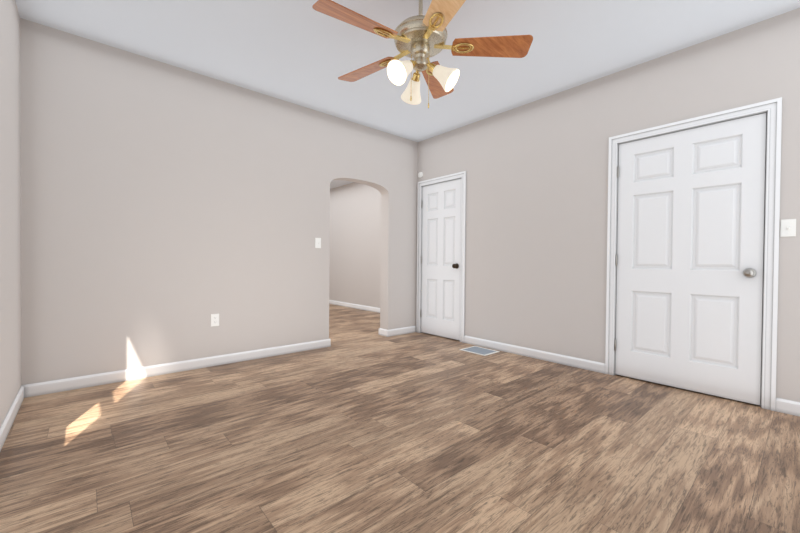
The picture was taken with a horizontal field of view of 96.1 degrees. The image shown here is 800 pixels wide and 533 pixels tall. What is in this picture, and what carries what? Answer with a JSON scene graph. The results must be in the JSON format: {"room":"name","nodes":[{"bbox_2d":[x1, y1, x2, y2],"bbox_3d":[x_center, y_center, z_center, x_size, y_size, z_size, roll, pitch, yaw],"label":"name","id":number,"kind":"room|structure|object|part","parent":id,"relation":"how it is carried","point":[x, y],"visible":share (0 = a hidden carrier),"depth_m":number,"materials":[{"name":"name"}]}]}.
{"room":"empty living room","nodes":[
{"label":"empty living room","id":0,"kind":"room"},
{"bbox_2d":[0,0,20,425],"bbox_3d":[-2.967,-0.410,2.797,0.100,2.667,9.400,0,1,-41],"label":"wall","id":1,"kind":"structure","parent":0,"point":[10,266],"depth_m":2.17,"materials":[{"name":"beige paint"}]},
{"bbox_2d":[0,384,27,450],"bbox_3d":[-1.290,0.915,0.969,0.014,0.090,4.200,0,1,-41],"label":"baseboard","id":2,"kind":"structure","parent":1,"relation":"attached to","point":[5,427],"depth_m":2.14,"materials":[{"name":"white paint"}]},
{"bbox_2d":[20,18,417,384],"bbox_3d":[-1.013,-0.409,4.084,4.736,2.667,0.165,0,1,-41],"label":"wall","id":3,"kind":"structure","parent":0,"point":[167,210],"depth_m":3.13,"materials":[{"name":"beige paint"}]},
{"bbox_2d":[28,339,330,396],"bbox_3d":[-1.729,0.882,3.365,2.448,0.090,0.014,0,1,-41],"label":"baseboard","id":4,"kind":"structure","parent":3,"relation":"attached to","point":[41,388],"depth_m":3.08,"materials":[{"name":"white paint"}]},
{"bbox_2d":[211,314,218,326],"bbox_3d":[-1.728,0.500,3.362,0.070,0.115,0.008,0,1,-41],"label":"outlet","id":5,"kind":"object","parent":3,"relation":"attached to","point":[216,320],"visible":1,"depth_m":3.36,"materials":[{"name":"white plastic"}]},
{"bbox_2d":[315,238,320,247],"bbox_3d":[-0.923,-0.265,4.052,0.070,0.115,0.006,0,1,-41],"label":"light switch","id":6,"kind":"object","parent":3,"relation":"attached to","point":[317,240],"visible":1,"depth_m":4.04,"materials":[{"name":"white plastic"}]},
{"bbox_2d":[384,326,415,336],"bbox_3d":[0.031,0.879,4.904,0.528,0.090,0.014,0,1,-41],"label":"baseboard","id":7,"kind":"structure","parent":3,"relation":"attached to","point":[411,329],"depth_m":4.86,"materials":[{"name":"white paint"}]},
{"bbox_2d":[329,182,380,307],"bbox_3d":[0.606,-0.417,5.921,0.120,2.667,9.400,0,1,-41],"label":"wall","id":8,"kind":"structure","parent":0,"point":[355,247],"depth_m":7.60,"materials":[{"name":"beige paint"}]},
{"bbox_2d":[329,300,379,312],"bbox_3d":[-0.892,0.839,7.535,0.014,0.090,4.835,0,1,-41],"label":"baseboard","id":9,"kind":"structure","parent":8,"relation":"attached to","point":[361,307],"depth_m":7.58,"materials":[{"name":"white paint"}]},
{"bbox_2d":[0,304,799,532],"bbox_3d":[-1.189,0.960,4.379,4.856,0.080,9.400,0,1,-41],"label":"floor","id":10,"kind":"structure","parent":0,"point":[360,424],"depth_m":1.87,"materials":[{"name":"brown wood"}]},
{"bbox_2d":[460,346,499,355],"bbox_3d":[0.887,0.939,4.015,0.283,0.006,0.340,0,1,-41],"label":"floor vent","id":11,"kind":"object","parent":10,"relation":"in","point":[479,350],"visible":1,"depth_m":4.01,"materials":[{"name":"metal"}]},
{"bbox_2d":[15,0,799,188],"bbox_3d":[-1.165,-1.787,4.346,4.856,0.080,9.400,0,1,-41],"label":"ceiling","id":12,"kind":"structure","parent":0,"point":[303,53],"depth_m":2.74,"materials":[{"name":"white paint"}]},
{"bbox_2d":[312,0,532,107],"bbox_3d":[0.090,-1.336,2.193,1.274,0.748,1.289,0,1,-41],"label":"ceiling fan","id":13,"kind":"object","parent":12,"relation":"hanging from","point":[420,39],"visible":1,"depth_m":2.14,"materials":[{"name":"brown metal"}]},
{"bbox_2d":[416,8,799,401],"bbox_3d":[1.697,-0.378,3.489,0.120,2.667,4.300,0,1,-41],"label":"wall","id":14,"kind":"structure","parent":0,"point":[536,220],"depth_m":3.42,"materials":[{"name":"beige paint"}]},
{"bbox_2d":[416,171,465,342],"bbox_3d":[0.567,-0.122,4.768,0.137,2.105,0.841,0,1,-41],"label":"door frame","id":15,"kind":"structure","parent":14,"relation":"attached to","point":[463,234],"depth_m":4.56,"materials":[{"name":"white paint"}]},
{"bbox_2d":[421,178,461,339],"bbox_3d":[0.518,-0.091,4.726,0.104,2.018,0.693,0,1,-41],"label":"door","id":16,"kind":"structure","parent":14,"relation":"in","point":[441,256],"depth_m":4.72,"materials":[{"name":"white paint"}]},
{"bbox_3d":[0.689,-0.005,4.504,0.070,0.066,0.066,0,1,-41],"label":"knob","id":17,"kind":"part","parent":16,"relation":"part of","materials":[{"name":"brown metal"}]},
{"bbox_2d":[464,335,604,373],"bbox_3d":[1.316,0.903,3.824,0.014,0.090,1.597,0,1,-41],"label":"baseboard","id":18,"kind":"structure","parent":14,"relation":"attached to","point":[590,365],"depth_m":3.69,"materials":[{"name":"white paint"}]},
{"bbox_2d":[615,113,766,404],"bbox_3d":[2.193,-0.053,2.810,0.104,2.018,0.906,0,1,-41],"label":"door","id":19,"kind":"structure","parent":14,"relation":"in","point":[690,256],"depth_m":2.76,"materials":[{"name":"white paint"}]},
{"bbox_2d":[614,166,618,349],"bbox_3d":[1.901,-0.069,3.160,0.012,1.614,0.012,0,1,-41],"label":"hinge","id":20,"kind":"object","parent":19,"relation":"attached to","point":[616,255],"depth_m":3.15,"materials":[{"name":"silver metal"}]},
{"bbox_3d":[2.434,0.046,2.509,0.070,0.066,0.066,0,1,-41],"label":"knob","id":21,"kind":"part","parent":19,"relation":"part of","materials":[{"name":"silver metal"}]},
{"bbox_2d":[605,97,781,410],"bbox_3d":[2.242,-0.085,2.853,0.137,2.105,1.054,0,1,-41],"label":"door frame","id":22,"kind":"structure","parent":14,"relation":"attached to","point":[773,107],"depth_m":2.47,"materials":[{"name":"white paint"}]},
{"bbox_2d":[775,398,799,416],"bbox_3d":[2.751,0.935,2.184,0.014,0.090,0.651,0,1,-41],"label":"baseboard","id":23,"kind":"structure","parent":14,"relation":"attached to","point":[790,407],"depth_m":2.38,"materials":[{"name":"white paint"}]},
{"bbox_2d":[780,219,795,236],"bbox_3d":[2.576,-0.256,2.388,0.006,0.115,0.070,0,1,-41],"label":"light switch","id":24,"kind":"object","parent":14,"relation":"attached to","point":[791,230],"visible":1,"depth_m":2.38,"materials":[{"name":"white plastic"}]}
]}

